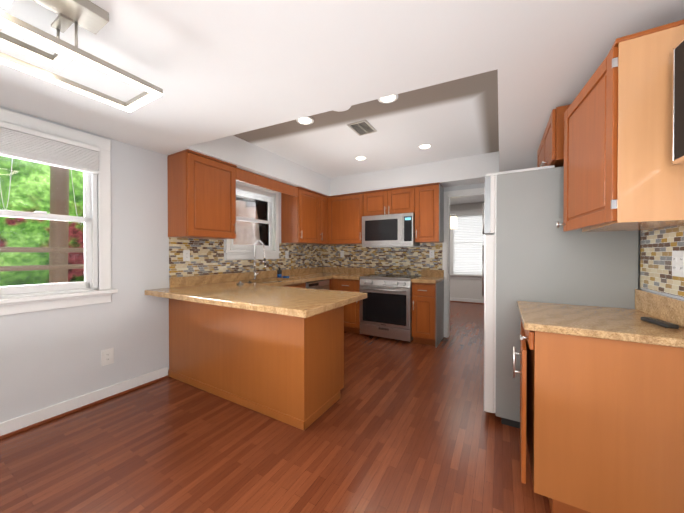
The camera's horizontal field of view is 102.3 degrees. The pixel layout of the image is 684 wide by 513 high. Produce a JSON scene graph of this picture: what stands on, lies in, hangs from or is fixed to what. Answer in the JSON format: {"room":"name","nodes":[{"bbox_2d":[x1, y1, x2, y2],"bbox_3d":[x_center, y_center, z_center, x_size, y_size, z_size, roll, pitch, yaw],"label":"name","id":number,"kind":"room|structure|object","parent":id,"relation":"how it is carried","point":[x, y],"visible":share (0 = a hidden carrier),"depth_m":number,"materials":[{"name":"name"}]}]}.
{"room":"kitchen","nodes":[
{"label":"kitchen","id":0,"kind":"room"},
{"bbox_2d":[0,106,312,422],"bbox_3d":[-1.181,-0.154,4.118,0.120,2.800,10.240,0,1,30],"label":"wall","id":1,"kind":"structure","parent":0,"point":[48,358],"depth_m":2.50,"materials":[{"name":"paint"}]},
{"bbox_2d":[0,108,117,315],"bbox_3d":[-2.486,-0.306,1.787,0.185,1.437,1.640,0,1,30],"label":"window","id":2,"kind":"structure","parent":1,"relation":"in","point":[94,287],"depth_m":2.29,"materials":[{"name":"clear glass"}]},
{"bbox_2d":[0,121,98,223],"bbox_3d":[-2.433,-0.588,1.754,0.057,0.670,1.390,0,1,30],"label":"blinds","id":3,"kind":"object","parent":2,"relation":"attached to","point":[21,143],"visible":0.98,"depth_m":2.07,"materials":[{"name":"white plastic"}]},
{"bbox_2d":[0,367,168,438],"bbox_3d":[-2.693,1.216,1.340,0.044,0.105,3.538,0,1,30],"label":"baseboard","id":4,"kind":"structure","parent":1,"relation":"attached to","point":[13,426],"depth_m":2.25,"materials":[{"name":"white wood"}]},
{"bbox_2d":[101,348,113,365],"bbox_3d":[-2.077,0.890,2.442,0.008,0.140,0.090,0,1,30],"label":"outlet","id":5,"kind":"object","parent":1,"relation":"attached to","point":[107,356],"visible":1,"depth_m":2.44,"materials":[{"name":"white plastic"}]},
{"bbox_2d":[167,149,236,239],"bbox_3d":[-1.526,-0.630,3.044,0.350,0.850,0.580,0,1,30],"label":"upper cabinet","id":6,"kind":"object","parent":1,"relation":"attached to","point":[201,196],"depth_m":2.85,"materials":[{"name":"brown wood"}]},
{"bbox_2d":[236,168,297,196],"bbox_3d":[-0.958,-0.970,3.705,0.023,0.140,1.136,0,1,30],"label":"window valance","id":7,"kind":"object","parent":6,"relation":"attached to","point":[257,180],"visible":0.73,"depth_m":3.61,"materials":[{"name":"brown wood"}]},
{"bbox_2d":[169,237,320,276],"bbox_3d":[-1.096,-0.001,4.138,0.007,0.423,2.878,0,1,30],"label":"tile backsplash","id":8,"kind":"structure","parent":1,"relation":"attached to","point":[206,256],"depth_m":3.39,"materials":[{"name":"tile"}]},
{"bbox_2d":[183,250,189,260],"bbox_3d":[-1.716,-0.010,3.042,0.008,0.120,0.075,0,1,30],"label":"outlet","id":9,"kind":"object","parent":8,"relation":"attached to","point":[186,255],"visible":1,"depth_m":3.04,"materials":[{"name":"white plastic"}]},
{"bbox_2d":[285,251,288,258],"bbox_3d":[-0.892,-0.027,4.472,0.008,0.120,0.075,0,1,30],"label":"outlet","id":10,"kind":"object","parent":8,"relation":"attached to","point":[286,254],"visible":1,"depth_m":4.47,"materials":[{"name":"white plastic"}]},
{"bbox_2d":[224,180,280,259],"bbox_3d":[-1.274,-0.499,3.914,0.160,1.067,1.000,0,1,30],"label":"window","id":11,"kind":"structure","parent":1,"relation":"in","point":[263,219],"depth_m":4.05,"materials":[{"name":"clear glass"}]},
{"bbox_2d":[236,186,273,202],"bbox_3d":[-1.238,-0.874,3.891,0.058,0.109,0.730,0,1,30],"label":"window blinds","id":12,"kind":"object","parent":11,"relation":"attached to","point":[260,195],"visible":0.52,"depth_m":3.87,"materials":[{"name":"white plastic"}]},
{"bbox_2d":[281,187,322,244],"bbox_3d":[-0.658,-0.642,4.550,0.350,0.850,0.618,0,1,30],"label":"upper cabinet","id":13,"kind":"object","parent":1,"relation":"attached to","point":[302,215],"depth_m":4.34,"materials":[{"name":"brown wood"}]},
{"bbox_2d":[323,195,328,243],"bbox_3d":[-0.481,-0.644,4.857,0.350,0.850,0.344,0,1,30],"label":"upper cabinet","id":14,"kind":"object","parent":1,"relation":"attached to","point":[325,199],"depth_m":4.84,"materials":[{"name":"brown wood"}]},
{"bbox_2d":[0,301,550,512],"bbox_3d":[0.504,1.304,3.159,4.370,0.100,10.600,0,1,30],"label":"floor","id":15,"kind":"structure","parent":0,"point":[400,426],"depth_m":1.80,"materials":[{"name":"laminate"}]},
{"bbox_2d":[168,299,343,429],"bbox_3d":[-0.885,0.818,2.723,1.786,0.880,0.656,0,1,30],"label":"base cabinet","id":16,"kind":"object","parent":15,"relation":"on","point":[286,369],"visible":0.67,"depth_m":2.29,"materials":[{"name":"brown wood"}]},
{"bbox_2d":[181,283,366,317],"bbox_3d":[-0.576,0.355,2.438,1.342,0.049,0.915,0,1,30],"label":"countertop","id":17,"kind":"structure","parent":16,"relation":"on","point":[276,296],"depth_m":2.23,"materials":[{"name":"beige stone"}]},
{"bbox_2d":[284,279,331,289],"bbox_3d":[-0.822,0.807,3.985,0.636,0.880,1.710,0,1,30],"label":"base cabinet","id":18,"kind":"object","parent":15,"relation":"on","point":[300,285],"visible":0.06,"depth_m":3.88,"materials":[{"name":"brown wood"}]},
{"bbox_2d":[306,279,329,289],"bbox_3d":[-0.585,0.812,4.371,0.628,0.865,0.612,0,1,30],"label":"dishwasher","id":19,"kind":"object","parent":15,"relation":"on","point":[322,284],"visible":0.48,"depth_m":4.25,"materials":[{"name":"metal"}]},
{"bbox_2d":[332,279,335,289],"bbox_3d":[-0.234,0.799,4.962,0.679,0.880,0.599,0,1,30],"label":"base cabinet","id":20,"kind":"object","parent":15,"relation":"on","point":[333,280],"depth_m":4.58,"materials":[{"name":"brown wood"}]},
{"bbox_2d":[145,267,332,299],"bbox_3d":[-0.884,0.290,3.882,0.630,0.154,3.112,0,1,30],"label":"countertop","id":21,"kind":"structure","parent":20,"relation":"on","point":[300,275],"depth_m":3.46,"materials":[{"name":"beige stone"}]},
{"bbox_2d":[252,240,266,279],"bbox_3d":[-1.107,0.049,3.793,0.252,0.539,0.128,0,1,30],"label":"spring faucet","id":22,"kind":"object","parent":21,"relation":"on","point":[254,272],"visible":1,"depth_m":3.79,"materials":[{"name":"silver metal"}]},
{"bbox_2d":[277,266,281,277],"bbox_3d":[-0.940,0.226,4.167,0.080,0.180,0.068,0,1,30],"label":"soap dispenser","id":23,"kind":"object","parent":21,"relation":"on","point":[279,272],"visible":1,"depth_m":4.14,"materials":[{"name":"blue plastic"}]},
{"bbox_2d":[333,267,374,279],"bbox_3d":[0.211,0.284,4.671,0.478,0.154,0.652,0,1,30],"label":"countertop","id":24,"kind":"structure","parent":20,"relation":"on","point":[338,272],"depth_m":4.89,"materials":[{"name":"beige stone"}]},
{"bbox_2d":[336,279,359,333],"bbox_3d":[0.217,0.802,4.702,0.485,0.880,0.599,0,1,30],"label":"base cabinet","id":25,"kind":"object","parent":15,"relation":"on","point":[352,310],"depth_m":4.41,"materials":[{"name":"brown wood"}]},
{"bbox_2d":[360,274,419,341],"bbox_3d":[0.759,0.776,4.338,0.798,0.937,0.688,0,1,30],"label":"range","id":26,"kind":"object","parent":15,"relation":"on","point":[386,308],"visible":0.92,"depth_m":4.08,"materials":[{"name":"metal"}]},
{"bbox_2d":[412,280,443,346],"bbox_3d":[1.281,0.807,4.089,0.340,0.880,0.599,0,1,30],"label":"base cabinet","id":27,"kind":"object","parent":15,"relation":"on","point":[427,313],"depth_m":3.85,"materials":[{"name":"brown wood"}]},
{"bbox_2d":[411,270,443,283],"bbox_3d":[1.274,0.289,4.076,0.343,0.154,0.622,0,1,30],"label":"countertop","id":28,"kind":"structure","parent":27,"relation":"on","point":[427,276],"depth_m":4.15,"materials":[{"name":"beige stone"}]},
{"bbox_2d":[482,166,638,427],"bbox_3d":[1.662,0.312,2.313,0.904,1.898,0.896,0,1,30],"label":"fridge","id":29,"kind":"object","parent":15,"relation":"on","point":[531,252],"visible":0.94,"depth_m":1.98,"materials":[{"name":"grey paint"}]},
{"bbox_2d":[503,165,554,173],"bbox_3d":[1.489,-0.636,2.248,0.330,0.034,0.480,0,1,30],"label":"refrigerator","id":30,"kind":"object","parent":29,"relation":"on","point":[530,169],"visible":0.15,"depth_m":2.03,"materials":[{"name":"white metal"}]},
{"bbox_2d":[513,317,683,512],"bbox_3d":[1.353,0.815,1.552,0.687,0.905,0.730,0,1,30],"label":"base cabinet","id":31,"kind":"object","parent":15,"relation":"on","point":[601,425],"visible":0.79,"depth_m":1.24,"materials":[{"name":"brown wood"}]},
{"bbox_2d":[517,289,683,347],"bbox_3d":[1.367,0.282,1.524,0.645,0.159,0.752,0,1,30],"label":"countertop","id":32,"kind":"structure","parent":31,"relation":"on","point":[622,324],"depth_m":1.36,"materials":[{"name":"beige stone"}]},
{"bbox_2d":[641,317,678,328],"bbox_3d":[1.525,0.317,1.328,0.044,0.020,0.170,0,0,18],"label":"remote control","id":33,"kind":"object","parent":32,"relation":"on","point":[665,324],"visible":1,"depth_m":1.30,"materials":[{"name":"black plastic"}]},
{"bbox_2d":[0,0,683,204],"bbox_3d":[0.504,-1.301,3.138,3.770,0.490,10.000,0,1,30],"label":"ceiling","id":34,"kind":"structure","parent":0,"point":[481,88],"depth_m":1.62,"materials":[{"name":"paint"}]},
{"bbox_2d":[0,0,162,111],"bbox_3d":[-1.514,-0.943,0.679,0.530,0.184,1.920,0,1,30],"label":"led ceiling light","id":35,"kind":"object","parent":34,"relation":"attached to","point":[90,16],"visible":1,"depth_m":1.19,"materials":[{"name":"silver metal"}]},
{"bbox_2d":[296,116,313,124],"bbox_3d":[-0.370,-1.358,2.752,0.176,0.008,0.176,0,1,30],"label":"recessed light","id":36,"kind":"object","parent":34,"relation":"in","point":[308,120],"visible":0.81,"depth_m":2.75,"materials":[{"name":"white plastic"}]},
{"bbox_2d":[333,106,350,111],"bbox_3d":[-0.024,-1.357,2.472,0.210,0.006,0.210,0,1,30],"label":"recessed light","id":37,"kind":"object","parent":34,"relation":"attached to","point":[343,109],"visible":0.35,"depth_m":2.54,"materials":[{"name":"paint"}]},
{"bbox_2d":[355,156,366,159],"bbox_3d":[0.263,-1.367,3.830,0.176,0.008,0.176,0,1,30],"label":"recessed light","id":38,"kind":"object","parent":34,"relation":"in","point":[360,157],"visible":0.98,"depth_m":3.83,"materials":[{"name":"white plastic"}]},
{"bbox_2d":[347,120,376,135],"bbox_3d":[0.216,-1.357,2.917,0.210,0.012,0.290,0,1,30],"label":"ceiling vent","id":39,"kind":"object","parent":34,"relation":"in","point":[362,127],"visible":0.96,"depth_m":2.90,"materials":[{"name":"metal"}]},
{"bbox_2d":[378,94,397,102],"bbox_3d":[0.390,-1.355,2.349,0.176,0.008,0.176,0,1,30],"label":"recessed light","id":40,"kind":"object","parent":34,"relation":"in","point":[390,99],"visible":0.58,"depth_m":2.37,"materials":[{"name":"white plastic"}]},
{"bbox_2d":[418,143,431,148],"bbox_3d":[1.027,-1.364,3.413,0.176,0.008,0.176,0,1,30],"label":"recessed light","id":41,"kind":"object","parent":34,"relation":"in","point":[425,146],"visible":1,"depth_m":3.41,"materials":[{"name":"white plastic"}]},
{"bbox_2d":[450,214,457,228],"bbox_3d":[1.970,-0.968,5.530,0.614,0.840,0.316,0,1,30],"label":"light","id":42,"kind":"object","parent":34,"relation":"hanging from","point":[453,221],"visible":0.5,"depth_m":5.37,"materials":[{"name":"white metal"}]},
{"bbox_2d":[349,183,484,269],"bbox_3d":[1.283,-0.157,4.499,3.770,2.800,0.120,0,1,30],"label":"wall","id":43,"kind":"structure","parent":0,"point":[470,186],"depth_m":4.14,"materials":[{"name":"paint"}]},
{"bbox_2d":[313,182,443,244],"bbox_3d":[0.501,-0.643,4.650,2.255,0.849,0.390,0,1,30],"label":"upper cabinet","id":44,"kind":"object","parent":43,"relation":"attached to","point":[424,203],"visible":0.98,"depth_m":4.33,"materials":[{"name":"brown wood"}]},
{"bbox_2d":[362,213,419,246],"bbox_3d":[0.778,-0.406,4.452,0.844,0.500,0.455,0,1,30],"label":"over-the-range microwave","id":45,"kind":"object","parent":44,"relation":"attached to","point":[392,230],"visible":1,"depth_m":4.28,"materials":[{"name":"metal"}]},
{"bbox_2d":[321,243,442,275],"bbox_3d":[0.610,0.061,4.812,2.230,0.559,0.008,0,1,30],"label":"tile backsplash","id":46,"kind":"structure","parent":43,"relation":"attached to","point":[385,260],"depth_m":4.71,"materials":[{"name":"tile"}]},
{"bbox_2d":[429,250,433,257],"bbox_3d":[1.415,-0.041,4.338,0.075,0.120,0.008,0,1,30],"label":"outlet","id":47,"kind":"object","parent":46,"relation":"attached to","point":[431,253],"visible":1,"depth_m":4.34,"materials":[{"name":"white plastic"}]},
{"bbox_2d":[442,187,484,337],"bbox_3d":[2.017,0.127,4.062,1.000,2.240,0.148,0,1,30],"label":"door frame","id":48,"kind":"structure","parent":43,"relation":"attached to","point":[448,195],"depth_m":4.23,"materials":[{"name":"white wood"}]},
{"bbox_2d":[450,202,484,299],"bbox_3d":[3.030,-0.181,7.532,3.770,2.800,0.120,0,1,30],"label":"wall","id":49,"kind":"structure","parent":0,"point":[467,288],"depth_m":7.31,"materials":[{"name":"paint"}]},
{"bbox_2d":[450,209,483,279],"bbox_3d":[3.404,-0.316,7.278,1.170,1.827,0.185,0,1,30],"label":"room window","id":50,"kind":"structure","parent":49,"relation":"in","point":[467,276],"depth_m":7.37,"materials":[{"name":"white wood"}]},
{"bbox_2d":[453,214,484,273],"bbox_3d":[3.392,-0.323,7.257,0.864,1.570,0.048,0,1,30],"label":"blinds","id":51,"kind":"object","parent":50,"relation":"attached to","point":[470,215],"visible":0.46,"depth_m":7.28,"materials":[{"name":"white plastic"}]},
{"bbox_2d":[450,297,483,303],"bbox_3d":[2.992,1.166,7.477,3.690,0.105,0.032,0,1,30],"label":"baseboard","id":52,"kind":"structure","parent":49,"relation":"attached to","point":[478,301],"depth_m":7.29,"materials":[{"name":"white wood"}]},
{"bbox_2d":[638,225,683,299],"bbox_3d":[2.189,-0.138,2.176,0.120,2.800,10.240,0,1,30],"label":"wall","id":53,"kind":"structure","parent":0,"point":[666,294],"depth_m":1.66,"materials":[{"name":"paint"}]},
{"bbox_2d":[537,104,570,166],"bbox_3d":[1.858,-0.848,2.203,0.480,0.360,0.915,0,1,30],"label":"upper cabinet","id":54,"kind":"object","parent":53,"relation":"attached to","point":[550,151],"visible":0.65,"depth_m":1.91,"materials":[{"name":"brown wood"}]},
{"bbox_2d":[556,19,683,231],"bbox_3d":[1.438,-0.551,1.433,0.438,0.802,0.643,0,1,30],"label":"upper cabinet","id":55,"kind":"object","parent":53,"relation":"attached to","point":[622,172],"visible":1,"depth_m":1.19,"materials":[{"name":"brown wood"}]},
{"bbox_2d":[672,38,683,164],"bbox_3d":[1.184,-0.586,0.719,0.165,0.456,0.754,0,1,30],"label":"wall-mounted tv","id":56,"kind":"object","parent":55,"relation":"attached to","point":[678,110],"visible":1,"depth_m":1.05,"materials":[{"name":"black plastic"}]},
{"bbox_2d":[640,225,683,296],"bbox_3d":[1.649,0.021,1.369,0.008,0.340,0.735,0,1,30],"label":"tile backsplash","id":57,"kind":"structure","parent":53,"relation":"attached to","point":[658,246],"depth_m":1.47,"materials":[{"name":"tile"}]},
{"bbox_2d":[672,250,683,276],"bbox_3d":[1.606,0.034,1.313,0.008,0.125,0.120,0,1,30],"label":"outlet","id":58,"kind":"object","parent":57,"relation":"attached to","point":[677,263],"visible":1,"depth_m":1.31,"materials":[{"name":"white plastic"}]},
{"label":"outside","id":59,"kind":"structure","parent":0,"visible":0},
{"bbox_2d":[0,155,83,286],"bbox_3d":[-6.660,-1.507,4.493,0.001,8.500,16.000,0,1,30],"label":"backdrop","id":60,"kind":"structure","parent":59,"point":[27,198],"depth_m":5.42,"materials":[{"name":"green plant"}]},
{"bbox_2d":[0,165,83,282],"bbox_3d":[-5.346,0.149,3.750,1.879,4.204,10.000,0,1,30],"label":"fence","id":61,"kind":"object","parent":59,"point":[55,269],"depth_m":5.13,"materials":[{"name":"brown wood"}]},
{"bbox_2d":[233,191,257,244],"bbox_3d":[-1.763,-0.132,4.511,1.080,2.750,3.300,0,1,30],"label":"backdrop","id":62,"kind":"structure","parent":59,"point":[250,230],"depth_m":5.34,"materials":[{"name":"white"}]},
{"bbox_2d":[455,216,483,271],"bbox_3d":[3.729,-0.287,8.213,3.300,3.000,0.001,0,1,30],"label":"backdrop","id":63,"kind":"structure","parent":59,"point":[468,241],"depth_m":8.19,"materials":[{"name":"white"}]}
]}

